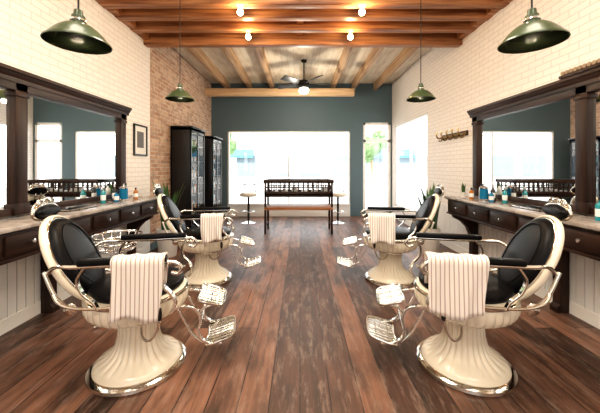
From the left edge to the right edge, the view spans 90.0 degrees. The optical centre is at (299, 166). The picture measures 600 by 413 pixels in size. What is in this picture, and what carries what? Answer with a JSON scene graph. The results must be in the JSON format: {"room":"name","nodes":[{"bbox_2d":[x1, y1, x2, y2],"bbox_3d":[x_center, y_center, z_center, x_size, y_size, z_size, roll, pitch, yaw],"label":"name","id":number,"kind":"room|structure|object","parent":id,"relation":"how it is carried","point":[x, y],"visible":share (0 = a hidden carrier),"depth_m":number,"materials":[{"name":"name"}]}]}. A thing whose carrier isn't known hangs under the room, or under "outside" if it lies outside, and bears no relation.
{"room":"salon","nodes":[
{"label":"salon","id":0,"kind":"room"},
{"bbox_2d":[0,0,149,195],"bbox_3d":[-2.650,-0.500,1.100,0.100,3.900,8.200,0,0,0],"label":"wall","id":1,"kind":"structure","parent":0,"point":[121,76],"depth_m":3.76,"materials":[{"name":"white brick"}]},
{"bbox_2d":[0,62,131,216],"bbox_3d":[-2.533,-0.215,2.720,0.135,1.290,3.360,0,0,0],"label":"wall mirror","id":2,"kind":"object","parent":1,"relation":"attached to","point":[64,143],"visible":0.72,"depth_m":3.13,"materials":[{"name":"brown wood"}]},
{"bbox_2d":[0,219,149,320],"bbox_3d":[-2.591,1.020,2.325,0.017,0.660,5.650,0,0,0],"label":"wainscoting","id":3,"kind":"structure","parent":1,"relation":"attached to","point":[20,280],"depth_m":2.82,"materials":[{"name":"white paint"}]},
{"bbox_2d":[0,244,149,335],"bbox_3d":[-2.586,1.390,2.325,0.028,0.120,5.650,0,0,0],"label":"baseboard","id":4,"kind":"structure","parent":1,"relation":"attached to","point":[24,315],"depth_m":2.82,"materials":[{"name":"white wood"}]},
{"bbox_2d":[95,0,148,39],"bbox_3d":[-2.550,-2.190,4.100,0.100,0.160,1.800,0,0,0],"label":"beam","id":5,"kind":"structure","parent":1,"relation":"attached to","point":[116,12],"depth_m":4.41,"materials":[{"name":"brown wood"}]},
{"bbox_2d":[130,21,475,32],"bbox_3d":[0.050,-2.275,4.645,5.300,0.350,0.130,0,0,0],"label":"ceiling beam","id":6,"kind":"structure","parent":5,"relation":"attached to","point":[141,26],"depth_m":4.58,"materials":[{"name":"brown wood"}]},
{"bbox_2d":[144,33,461,47],"bbox_3d":[0.050,-2.240,5.045,5.300,0.420,0.130,0,0,0],"label":"ceiling beam","id":7,"kind":"structure","parent":5,"relation":"attached to","point":[156,40],"depth_m":4.98,"materials":[{"name":"brown wood"}]},
{"bbox_2d":[347,30,353,39],"bbox_3d":[0.780,-2.036,4.645,0.100,0.132,0.100,0,0,0],"label":"spotlight","id":8,"kind":"object","parent":7,"relation":"attached to","point":[350,32],"visible":1,"depth_m":4.62,"materials":[{"name":"white glass"}]},
{"bbox_2d":[98,0,508,8],"bbox_3d":[0.050,-2.275,3.925,5.300,0.350,0.130,0,0,0],"label":"ceiling beam","id":9,"kind":"structure","parent":5,"relation":"attached to","point":[110,4],"depth_m":3.88,"materials":[{"name":"brown wood"}]},
{"bbox_2d":[115,9,492,20],"bbox_3d":[0.050,-2.275,4.265,5.300,0.350,0.130,0,0,0],"label":"ceiling beam","id":10,"kind":"structure","parent":5,"relation":"attached to","point":[126,14],"depth_m":4.20,"materials":[{"name":"brown wood"}]},
{"bbox_2d":[133,123,147,155],"bbox_3d":[-2.587,-0.430,4.870,0.024,0.500,0.400,0,0,0],"label":"framed picture","id":11,"kind":"object","parent":1,"relation":"attached to","point":[140,132],"visible":1,"depth_m":4.87,"materials":[{"name":"white paper"}]},
{"bbox_2d":[135,125,145,154],"bbox_3d":[-2.594,-0.430,4.870,0.008,0.460,0.360,0,0,0],"label":"print","id":12,"kind":"object","parent":11,"relation":"attached to","point":[140,130],"depth_m":4.87,"materials":[{"name":"white paper"}]},
{"bbox_2d":[150,241,157,250],"bbox_3d":[-2.590,1.390,7.000,0.020,0.120,3.600,0,0,0],"label":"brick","id":13,"kind":"object","parent":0,"point":[153,245],"depth_m":5.28,"materials":[{"name":"grey"}]},
{"bbox_2d":[150,48,210,242],"bbox_3d":[-2.650,-0.500,7.000,0.100,3.900,3.600,0,0,0],"label":"brick wall","id":14,"kind":"structure","parent":0,"point":[168,68],"depth_m":5.89,"materials":[{"name":"brown brick"}]},
{"bbox_2d":[0,216,599,412],"bbox_3d":[0.050,1.500,2.960,5.500,0.100,11.920,0,0,0],"label":"floor","id":15,"kind":"structure","parent":0,"point":[301,342],"depth_m":2.34,"materials":[{"name":"brown wood"}]},
{"bbox_2d":[0,195,158,312],"bbox_3d":[-2.363,0.941,2.660,0.470,1.018,3.920,0,0,0],"label":"counter","id":16,"kind":"object","parent":15,"relation":"on","point":[19,239],"depth_m":2.98,"materials":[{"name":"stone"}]},
{"bbox_2d":[59,205,96,211],"bbox_3d":[-2.400,0.434,3.200,0.200,0.030,0.400,0,0,0],"label":"tray","id":17,"kind":"object","parent":16,"relation":"on","point":[76,207],"visible":0.84,"depth_m":3.16,"materials":[{"name":"silver metal"}]},
{"bbox_2d":[100,187,105,202],"bbox_3d":[-2.440,0.349,3.720,0.058,0.200,0.058,0,0,0],"label":"bottle","id":18,"kind":"object","parent":16,"relation":"on","point":[103,193],"visible":0.98,"depth_m":3.70,"materials":[{"name":"teal glass"}]},
{"bbox_2d":[112,184,115,200],"bbox_3d":[-2.430,0.339,3.930,0.054,0.220,0.054,0,0,0],"label":"bottle","id":19,"kind":"object","parent":16,"relation":"on","point":[114,189],"visible":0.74,"depth_m":3.91,"materials":[{"name":"black paint"}]},
{"bbox_2d":[114,190,118,201],"bbox_3d":[-2.350,0.374,3.840,0.062,0.150,0.062,0,0,0],"label":"bottle","id":20,"kind":"object","parent":16,"relation":"on","point":[116,195],"visible":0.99,"depth_m":3.82,"materials":[{"name":"blue plastic"}]},
{"bbox_2d":[119,184,127,200],"bbox_3d":[-2.380,0.337,4.050,0.112,0.225,0.112,0,0,0],"label":"jar","id":21,"kind":"object","parent":16,"relation":"on","point":[123,191],"visible":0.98,"depth_m":4.01,"materials":[{"name":"blue glass"}]},
{"bbox_2d":[133,187,137,198],"bbox_3d":[-2.300,0.369,4.200,0.062,0.160,0.062,0,0,0],"label":"bottle","id":22,"kind":"object","parent":16,"relation":"on","point":[135,193],"visible":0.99,"depth_m":4.18,"materials":[{"name":"orange"}]},
{"bbox_2d":[90,230,142,328],"bbox_3d":[-1.740,1.044,2.850,0.441,0.809,0.442,0,0,0],"label":"wire basket stand","id":23,"kind":"object","parent":15,"relation":"on","point":[105,251],"visible":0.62,"depth_m":2.84,"materials":[{"name":"silver metal"}]},
{"bbox_2d":[30,197,236,397],"bbox_3d":[-1.143,0.831,2.193,1.332,1.238,0.763,0,0,-11],"label":"barber chair","id":24,"kind":"object","parent":15,"relation":"on","point":[142,358],"visible":0.9,"depth_m":2.04,"materials":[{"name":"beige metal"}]},
{"bbox_2d":[49,218,105,291],"bbox_3d":[-1.554,0.620,2.127,0.056,0.598,0.452,-27,5,-10],"label":"cushion","id":25,"kind":"object","parent":24,"relation":"on","point":[69,243],"depth_m":2.03,"materials":[{"name":"black leather"}]},
{"bbox_2d":[87,266,183,303],"bbox_3d":[-1.180,0.838,2.200,0.620,0.085,0.620,0,0,-11],"label":"seat cushion","id":26,"kind":"object","parent":24,"relation":"on","point":[99,287],"depth_m":2.07,"materials":[{"name":"black leather"}]},
{"bbox_2d":[109,252,167,323],"bbox_3d":[-1.003,0.754,1.880,0.306,0.409,0.158,0,0,-11],"label":"striped towel","id":27,"kind":"object","parent":24,"relation":"on","point":[137,279],"visible":0.98,"depth_m":1.83,"materials":[{"name":"white fabric"}]},
{"bbox_2d":[152,181,185,257],"bbox_3d":[-2.149,0.825,4.947,0.584,1.251,0.438,0,0,41],"label":"potted snake plant","id":28,"kind":"object","parent":15,"relation":"on","point":[166,245],"visible":0.38,"depth_m":4.79,"materials":[{"name":"green plant"}]},
{"bbox_2d":[170,126,205,227],"bbox_3d":[-2.360,0.315,6.415,0.430,2.270,0.910,0,0,0],"label":"display cabinet","id":29,"kind":"object","parent":15,"relation":"on","point":[187,142],"visible":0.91,"depth_m":5.98,"materials":[{"name":"black paint"}]},
{"bbox_2d":[153,184,260,288],"bbox_3d":[-1.174,0.831,3.871,1.332,1.238,0.763,0,0,-8],"label":"barber chair","id":30,"kind":"object","parent":15,"relation":"on","point":[206,268],"visible":0.84,"depth_m":3.72,"materials":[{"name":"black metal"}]},
{"bbox_2d":[162,195,185,231],"bbox_3d":[-1.587,0.620,3.829,0.056,0.598,0.452,-27,4,-7],"label":"cushion","id":31,"kind":"object","parent":30,"relation":"on","point":[170,209],"depth_m":3.69,"materials":[{"name":"black leather"}]},
{"bbox_2d":[184,226,230,239],"bbox_3d":[-1.210,0.838,3.880,0.620,0.085,0.620,0,0,-8],"label":"seat cushion","id":32,"kind":"object","parent":30,"relation":"on","point":[195,232],"depth_m":3.75,"materials":[{"name":"black leather"}]},
{"bbox_2d":[200,213,223,243],"bbox_3d":[-1.035,0.719,3.552,0.260,0.340,0.159,0,0,-8],"label":"striped towel","id":33,"kind":"object","parent":30,"relation":"on","point":[210,224],"visible":0.99,"depth_m":3.50,"materials":[{"name":"white fabric"}]},
{"bbox_2d":[205,136,222,213],"bbox_3d":[-2.360,0.335,7.925,0.430,2.230,0.890,0,0,0],"label":"display cabinet","id":34,"kind":"object","parent":15,"relation":"on","point":[213,144],"visible":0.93,"depth_m":7.54,"materials":[{"name":"black paint"}]},
{"bbox_2d":[240,183,256,224],"bbox_3d":[-1.330,0.944,7.750,0.440,1.012,0.440,0,0,0],"label":"window stool","id":35,"kind":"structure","parent":15,"relation":"on","point":[248,195],"depth_m":7.72,"materials":[{"name":"silver metal"}]},
{"bbox_2d":[263,179,333,233],"bbox_3d":[-0.030,0.865,6.750,1.520,1.170,0.640,0,0,0],"label":"bench","id":36,"kind":"object","parent":15,"relation":"on","point":[325,191],"visible":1,"depth_m":6.45,"materials":[{"name":"dark walnut"},{"name":"wood"}]},
{"bbox_2d":[265,194,331,194],"bbox_3d":[-0.030,0.595,6.750,1.480,0.030,0.600,0,0,0],"label":"rail","id":37,"kind":"object","parent":36,"relation":"attached to","point":[265,194],"depth_m":6.45,"materials":[{"name":"brown wood"}]},
{"bbox_2d":[264,204,332,209],"bbox_3d":[-0.030,0.900,6.750,1.480,0.060,0.620,0,0,0],"label":"seat","id":38,"kind":"object","parent":36,"relation":"attached to","point":[269,206],"depth_m":6.44,"materials":[{"name":"brown wood"}]},
{"bbox_2d":[330,183,346,224],"bbox_3d":[0.980,0.944,7.750,0.440,1.012,0.440,0,0,0],"label":"window stool","id":39,"kind":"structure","parent":15,"relation":"on","point":[335,194],"depth_m":7.72,"materials":[{"name":"silver metal"}]},
{"bbox_2d":[336,184,443,288],"bbox_3d":[1.134,0.831,3.872,1.332,1.238,0.763,0,0,9],"label":"barber chair","id":40,"kind":"object","parent":15,"relation":"on","point":[390,269],"visible":0.88,"depth_m":3.71,"materials":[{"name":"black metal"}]},
{"bbox_2d":[368,213,395,245],"bbox_3d":[0.963,0.733,3.559,0.311,0.368,0.157,0,0,9],"label":"striped towel","id":41,"kind":"object","parent":40,"relation":"on","point":[381,225],"visible":1,"depth_m":3.51,"materials":[{"name":"white fabric"}]},
{"bbox_2d":[366,226,414,239],"bbox_3d":[1.170,0.838,3.880,0.620,0.085,0.620,0,0,9],"label":"seat cushion","id":42,"kind":"object","parent":40,"relation":"on","point":[401,233],"depth_m":3.71,"materials":[{"name":"black leather"}]},
{"bbox_2d":[411,195,434,234],"bbox_3d":[1.546,0.620,3.822,0.056,0.598,0.452,27,4,8],"label":"cushion","id":43,"kind":"object","parent":40,"relation":"on","point":[427,208],"depth_m":3.68,"materials":[{"name":"black leather"}]},
{"bbox_2d":[417,182,441,254],"bbox_3d":[2.117,0.850,4.976,0.418,1.200,0.403,0,0,0],"label":"potted snake plant","id":44,"kind":"object","parent":15,"relation":"on","point":[429,245],"visible":0.3,"depth_m":4.90,"materials":[{"name":"green plant"}]},
{"bbox_2d":[366,197,572,397],"bbox_3d":[1.163,0.831,2.193,1.332,1.238,0.763,0,0,11],"label":"barber chair","id":45,"kind":"object","parent":15,"relation":"on","point":[460,357],"visible":0.83,"depth_m":2.03,"materials":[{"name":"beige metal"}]},
{"bbox_2d":[424,252,489,320],"bbox_3d":[0.982,0.741,1.890,0.351,0.384,0.154,0,0,11],"label":"striped towel","id":46,"kind":"object","parent":45,"relation":"on","point":[457,283],"visible":1,"depth_m":1.84,"materials":[{"name":"white fabric"}]},
{"bbox_2d":[418,268,515,303],"bbox_3d":[1.200,0.838,2.200,0.620,0.085,0.620,0,0,11],"label":"seat cushion","id":47,"kind":"object","parent":45,"relation":"on","point":[501,289],"depth_m":2.02,"materials":[{"name":"black leather"}]},
{"bbox_2d":[497,218,553,291],"bbox_3d":[1.574,0.620,2.127,0.056,0.598,0.452,27,5,10],"label":"cushion","id":48,"kind":"object","parent":45,"relation":"on","point":[533,243],"depth_m":2.03,"materials":[{"name":"black leather"}]},
{"bbox_2d":[444,196,599,312],"bbox_3d":[2.463,0.941,2.680,0.470,1.018,3.960,0,0,0],"label":"counter","id":49,"kind":"object","parent":15,"relation":"on","point":[582,232],"depth_m":3.02,"materials":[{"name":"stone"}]},
{"bbox_2d":[459,183,465,197],"bbox_3d":[2.400,0.335,4.420,0.093,0.228,0.093,0,0,-14],"label":"succulent pot","id":50,"kind":"object","parent":49,"relation":"on","point":[463,193],"visible":1,"depth_m":4.39,"materials":[{"name":"white ceramic"}]},
{"bbox_2d":[469,187,473,198],"bbox_3d":[2.400,0.369,4.200,0.062,0.160,0.062,0,0,0],"label":"bottle","id":51,"kind":"object","parent":49,"relation":"on","point":[471,192],"visible":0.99,"depth_m":4.18,"materials":[{"name":"orange"}]},
{"bbox_2d":[479,184,488,200],"bbox_3d":[2.480,0.337,4.050,0.112,0.225,0.112,0,0,0],"label":"jar","id":52,"kind":"object","parent":49,"relation":"on","point":[483,191],"visible":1,"depth_m":4.01,"materials":[{"name":"blue glass"}]},
{"bbox_2d":[489,190,493,201],"bbox_3d":[2.450,0.374,3.840,0.062,0.150,0.062,0,0,0],"label":"bottle","id":53,"kind":"object","parent":49,"relation":"on","point":[491,195],"visible":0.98,"depth_m":3.82,"materials":[{"name":"blue plastic"}]},
{"bbox_2d":[491,184,495,200],"bbox_3d":[2.530,0.339,3.930,0.054,0.220,0.054,0,0,0],"label":"bottle","id":54,"kind":"object","parent":49,"relation":"on","point":[493,189],"visible":0.65,"depth_m":3.91,"materials":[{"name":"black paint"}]},
{"bbox_2d":[502,187,507,202],"bbox_3d":[2.540,0.349,3.720,0.058,0.200,0.058,0,0,0],"label":"bottle","id":55,"kind":"object","parent":49,"relation":"on","point":[504,193],"visible":1,"depth_m":3.70,"materials":[{"name":"teal"}]},
{"bbox_2d":[512,205,542,211],"bbox_3d":[2.500,0.434,3.200,0.200,0.030,0.400,0,0,0],"label":"tray","id":56,"kind":"object","parent":49,"relation":"on","point":[529,207],"visible":0.76,"depth_m":3.21,"materials":[{"name":"silver metal"}]},
{"bbox_2d":[595,197,599,220],"bbox_3d":[2.500,0.349,2.500,0.062,0.200,0.062,0,0,0],"label":"bottle","id":57,"kind":"object","parent":49,"relation":"on","point":[597,206],"visible":1,"depth_m":2.49,"materials":[{"name":"teal plastic"}]},
{"bbox_2d":[296,9,303,35],"bbox_3d":[0.000,-2.300,4.000,0.100,0.260,2.000,0,0,0],"label":"beam","id":58,"kind":"structure","parent":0,"point":[297,10],"depth_m":4.51,"materials":[{"name":"brown wood"}]},
{"bbox_2d":[211,83,391,215],"bbox_3d":[0.050,-0.500,8.860,5.300,3.900,0.120,0,0,0],"label":"wall","id":59,"kind":"structure","parent":0,"point":[368,105],"depth_m":8.80,"materials":[{"name":"blue paint"}]},
{"bbox_2d":[205,88,353,96],"bbox_3d":[-0.555,-2.050,8.280,4.090,0.200,0.160,0,0,0],"label":"tie beam","id":60,"kind":"structure","parent":59,"relation":"attached to","point":[209,92],"depth_m":8.20,"materials":[{"name":"brown wood"}]},
{"bbox_2d":[222,212,349,215],"bbox_3d":[-0.565,1.390,8.790,4.070,0.120,0.020,0,0,0],"label":"baseboard","id":61,"kind":"structure","parent":59,"relation":"attached to","point":[225,213],"depth_m":8.78,"materials":[{"name":"white"}]},
{"bbox_2d":[227,204,349,204],"bbox_3d":[-0.325,1.100,8.785,3.590,0.040,0.030,0,0,0],"label":"trim","id":62,"kind":"structure","parent":59,"relation":"attached to","point":[227,204],"depth_m":8.77,"materials":[{"name":"white"}]},
{"bbox_2d":[228,131,349,203],"bbox_3d":[-0.325,0.035,8.850,3.590,2.170,0.080,0,0,0],"label":"window","id":63,"kind":"structure","parent":59,"relation":"in","point":[229,132],"depth_m":8.81,"materials":[{"name":"white"}]},
{"bbox_2d":[228,205,349,211],"bbox_3d":[-0.325,1.285,8.860,3.590,0.330,0.120,0,0,0],"label":"sill","id":64,"kind":"structure","parent":59,"relation":"attached to","point":[239,208],"depth_m":8.80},
{"bbox_2d":[363,123,390,215],"bbox_3d":[2.255,0.075,8.850,0.810,2.750,0.080,0,0,0],"label":"window","id":65,"kind":"structure","parent":59,"relation":"in","point":[364,124],"depth_m":8.81,"materials":[{"name":"white wood"}]},
{"bbox_2d":[363,140,390,215],"bbox_3d":[2.255,0.325,8.850,0.810,2.250,0.080,0,0,0],"label":"transom","id":66,"kind":"object","parent":59,"relation":"attached to","point":[364,212],"visible":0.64,"depth_m":8.81,"materials":[{"name":"white wood"}]},
{"bbox_2d":[174,48,429,82],"bbox_3d":[0.050,-2.500,2.960,5.500,0.100,11.920,0,0,0],"label":"ceiling","id":67,"kind":"structure","parent":0,"point":[281,61],"depth_m":7.04,"materials":[{"name":"brown wood"}]},
{"bbox_2d":[40,0,111,54],"bbox_3d":[-1.300,-1.585,1.760,0.339,1.730,0.339,0,0,0],"label":"pendant lamp","id":68,"kind":"object","parent":67,"relation":"hanging from","point":[74,34],"visible":1,"depth_m":1.71,"materials":[{"name":"green metal"}]},
{"bbox_2d":[165,83,194,101],"bbox_3d":[-1.480,-1.640,3.700,0.339,1.620,0.339,0,0,0],"label":"pendant lamp","id":69,"kind":"object","parent":67,"relation":"hanging from","point":[178,95],"visible":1,"depth_m":3.64,"materials":[{"name":"green metal"}]},
{"bbox_2d":[187,48,229,87],"bbox_3d":[-2.100,-2.350,6.960,0.100,0.200,3.680,0,0,0],"label":"joist","id":70,"kind":"object","parent":67,"relation":"attached to","point":[198,53],"depth_m":6.86,"materials":[{"name":"brown wood"}]},
{"bbox_2d":[221,48,251,87],"bbox_3d":[-1.450,-2.350,6.960,0.100,0.200,3.680,0,0,0],"label":"joist","id":71,"kind":"object","parent":67,"relation":"attached to","point":[229,52],"depth_m":6.83,"materials":[{"name":"brown wood"}]},
{"bbox_2d":[236,4,243,15],"bbox_3d":[-0.780,-2.041,3.920,0.100,0.122,0.100,0,0,0],"label":"spotlight","id":72,"kind":"object","parent":67,"relation":"attached to","point":[240,7],"visible":1,"depth_m":3.89,"materials":[{"name":"white glass"}]},
{"bbox_2d":[245,30,251,39],"bbox_3d":[-0.800,-2.036,4.645,0.100,0.132,0.100,0,0,0],"label":"spotlight","id":73,"kind":"object","parent":67,"relation":"attached to","point":[248,32],"visible":1,"depth_m":4.62,"materials":[{"name":"white glass"}]},
{"bbox_2d":[255,48,273,87],"bbox_3d":[-0.800,-2.350,6.960,0.100,0.200,3.680,0,0,0],"label":"joist","id":74,"kind":"object","parent":67,"relation":"attached to","point":[260,51],"depth_m":6.73,"materials":[{"name":"brown wood"}]},
{"bbox_2d":[277,59,332,93],"bbox_3d":[0.106,-2.065,6.928,1.329,0.770,1.312,0,0,0],"label":"ceiling fan","id":75,"kind":"object","parent":67,"relation":"hanging from","point":[303,84],"depth_m":6.83,"materials":[{"name":"black metal"}]},
{"bbox_2d":[331,48,352,87],"bbox_3d":[0.950,-2.350,6.960,0.100,0.200,3.680,0,0,0],"label":"joist","id":76,"kind":"object","parent":67,"relation":"attached to","point":[345,54],"depth_m":6.79,"materials":[{"name":"brown wood"}]},
{"bbox_2d":[358,4,365,15],"bbox_3d":[0.810,-2.041,3.920,0.100,0.122,0.100,0,0,0],"label":"spotlight","id":77,"kind":"object","parent":67,"relation":"attached to","point":[361,7],"visible":1,"depth_m":3.89,"materials":[{"name":"white glass"}]},
{"bbox_2d":[351,48,383,89],"bbox_3d":[1.550,-2.350,6.960,0.100,0.200,3.680,0,0,0],"label":"joist","id":78,"kind":"object","parent":67,"relation":"attached to","point":[375,52],"depth_m":6.86,"materials":[{"name":"brown wood"}]},
{"bbox_2d":[373,48,417,89],"bbox_3d":[2.200,-2.350,6.960,0.100,0.200,3.680,0,0,0],"label":"joist","id":79,"kind":"object","parent":67,"relation":"attached to","point":[405,53],"depth_m":6.90,"materials":[{"name":"brown wood"}]},
{"bbox_2d":[406,0,435,101],"bbox_3d":[1.490,-1.640,3.700,0.339,1.620,0.339,0,0,0],"label":"pendant lamp","id":80,"kind":"object","parent":67,"relation":"hanging from","point":[420,95],"visible":1,"depth_m":3.67,"materials":[{"name":"green metal"}]},
{"bbox_2d":[497,0,570,53],"bbox_3d":[1.360,-1.587,1.760,0.339,1.725,0.339,0,0,0],"label":"pendant lamp","id":81,"kind":"object","parent":67,"relation":"hanging from","point":[535,34],"visible":1,"depth_m":1.72,"materials":[{"name":"green metal"}]},
{"bbox_2d":[479,189,487,198],"bbox_3d":[2.480,0.369,4.050,0.104,0.160,0.104,0,0,0],"label":"liquid","id":82,"kind":"object","parent":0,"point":[483,193],"depth_m":4.01,"materials":[{"name":"blue liquid"}]},
{"bbox_2d":[392,0,599,221],"bbox_3d":[2.750,-0.500,2.900,0.100,3.900,11.800,0,0,0],"label":"wall","id":83,"kind":"structure","parent":0,"point":[474,74],"depth_m":4.67,"materials":[{"name":"white brick"}]},
{"bbox_2d":[396,112,427,213],"bbox_3d":[2.750,-0.035,7.425,0.080,2.270,2.150,0,0,0],"label":"window","id":84,"kind":"structure","parent":83,"relation":"in","point":[410,121],"depth_m":7.41,"materials":[{"name":"white wood"}]},
{"bbox_2d":[436,127,467,141],"bbox_3d":[2.622,-0.555,5.250,0.154,0.178,0.880,0,0,0],"label":"rack","id":85,"kind":"object","parent":83,"relation":"attached to","point":[457,134],"visible":1,"depth_m":5.20,"materials":[{"name":"brown wood"}]},
{"bbox_2d":[457,0,512,39],"bbox_3d":[2.650,-2.190,4.100,0.100,0.160,1.800,0,0,0],"label":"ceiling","id":86,"kind":"structure","parent":83,"relation":"attached to","point":[489,12],"depth_m":4.42,"materials":[{"name":"brown wood"}]},
{"bbox_2d":[391,212,599,328],"bbox_3d":[2.686,1.390,4.150,0.028,0.120,9.300,0,0,0],"label":"baseboard","id":87,"kind":"structure","parent":83,"relation":"attached to","point":[582,313],"depth_m":2.94,"materials":[{"name":"white wood"}]},
{"bbox_2d":[437,203,599,314],"bbox_3d":[2.691,1.020,2.900,0.017,0.660,6.800,0,0,0],"label":"wainscoting","id":88,"kind":"structure","parent":83,"relation":"attached to","point":[584,272],"depth_m":2.96,"materials":[{"name":"white paint"}]},
{"bbox_2d":[467,66,599,214],"bbox_3d":[2.632,-0.215,2.850,0.135,1.290,3.520,0,0,0],"label":"wall mirror","id":89,"kind":"object","parent":83,"relation":"attached to","point":[541,143],"visible":0.88,"depth_m":3.26,"materials":[{"name":"brown wood"}]},
{"bbox_2d":[559,58,599,78],"bbox_3d":[2.620,-0.897,2.620,0.140,0.070,0.680,0,0,0],"label":"mold","id":90,"kind":"object","parent":89,"relation":"on","point":[595,63],"visible":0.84,"depth_m":2.74,"materials":[{"name":"brown wood"}]},
{"label":"outside","id":91,"kind":"structure","parent":0,"visible":0},
{"bbox_2d":[230,131,426,182],"bbox_3d":[0.000,-0.920,28.625,44.000,4.900,0.550,0,0,0],"label":"facade","id":92,"kind":"object","parent":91,"point":[327,145],"visible":0.19,"depth_m":28.50,"materials":[{"name":"white paint"}]},
{"bbox_2d":[230,149,253,157],"bbox_3d":[-5.700,-1.270,28.300,2.600,0.800,0.400,0,0,0],"label":"awning","id":93,"kind":"object","parent":92,"relation":"attached to","point":[239,153],"visible":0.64,"depth_m":28.23,"materials":[{"name":"blue"}]},
{"bbox_2d":[237,156,426,176],"bbox_3d":[-0.400,-0.070,28.485,41.200,2.000,0.030,0,0,0],"label":"shop windows","id":94,"kind":"structure","parent":92,"relation":"attached to","point":[310,166],"depth_m":28.47,"materials":[{"name":"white glass"}]},
{"bbox_2d":[374,149,382,157],"bbox_3d":[6.500,-1.270,28.300,2.600,0.800,0.400,0,0,0],"label":"awning","id":95,"kind":"object","parent":92,"relation":"attached to","point":[380,155],"visible":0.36,"depth_m":28.10,"materials":[{"name":"blue"}]},
{"bbox_2d":[386,149,414,157],"bbox_3d":[9.500,-1.270,28.300,2.600,0.800,0.400,0,0,0],"label":"awning","id":96,"kind":"object","parent":92,"relation":"attached to","point":[403,153],"visible":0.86,"depth_m":28.23,"materials":[{"name":"blue"}]},
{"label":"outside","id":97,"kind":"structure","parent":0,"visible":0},
{"bbox_2d":[230,183,426,188],"bbox_3d":[0.000,1.640,25.000,60.000,0.220,6.000,0,0,0],"label":"sidewalk","id":98,"kind":"structure","parent":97,"point":[232,185],"depth_m":23.42,"materials":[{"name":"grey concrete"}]},
{"bbox_2d":[230,133,236,155],"bbox_3d":[-6.357,-1.002,23.568,2.849,5.047,2.839,0,0,-8],"label":"street tree","id":99,"kind":"object","parent":98,"relation":"on","point":[233,144],"visible":0.05,"depth_m":22.66,"materials":[{"name":"green plant"}]},
{"bbox_2d":[365,129,386,185],"bbox_3d":[5.411,-0.684,23.538,2.814,4.413,3.000,0,0,0],"label":"street tree","id":100,"kind":"object","parent":98,"relation":"on","point":[372,149],"visible":0.64,"depth_m":22.47,"materials":[{"name":"green plant"}]},
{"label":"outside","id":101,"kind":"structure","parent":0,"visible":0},
{"bbox_2d":[230,202,422,210],"bbox_3d":[1.000,1.540,4.750,30.000,0.140,15.500,0,0,0],"label":"sidewalk","id":102,"kind":"structure","parent":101,"point":[416,205],"depth_m":12.05,"materials":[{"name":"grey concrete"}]},
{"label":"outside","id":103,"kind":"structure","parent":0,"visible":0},
{"bbox_2d":[230,189,425,201],"bbox_3d":[0.000,1.700,17.250,60.000,0.100,9.500,0,0,0],"label":"street","id":104,"kind":"structure","parent":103,"point":[371,195],"depth_m":16.18,"materials":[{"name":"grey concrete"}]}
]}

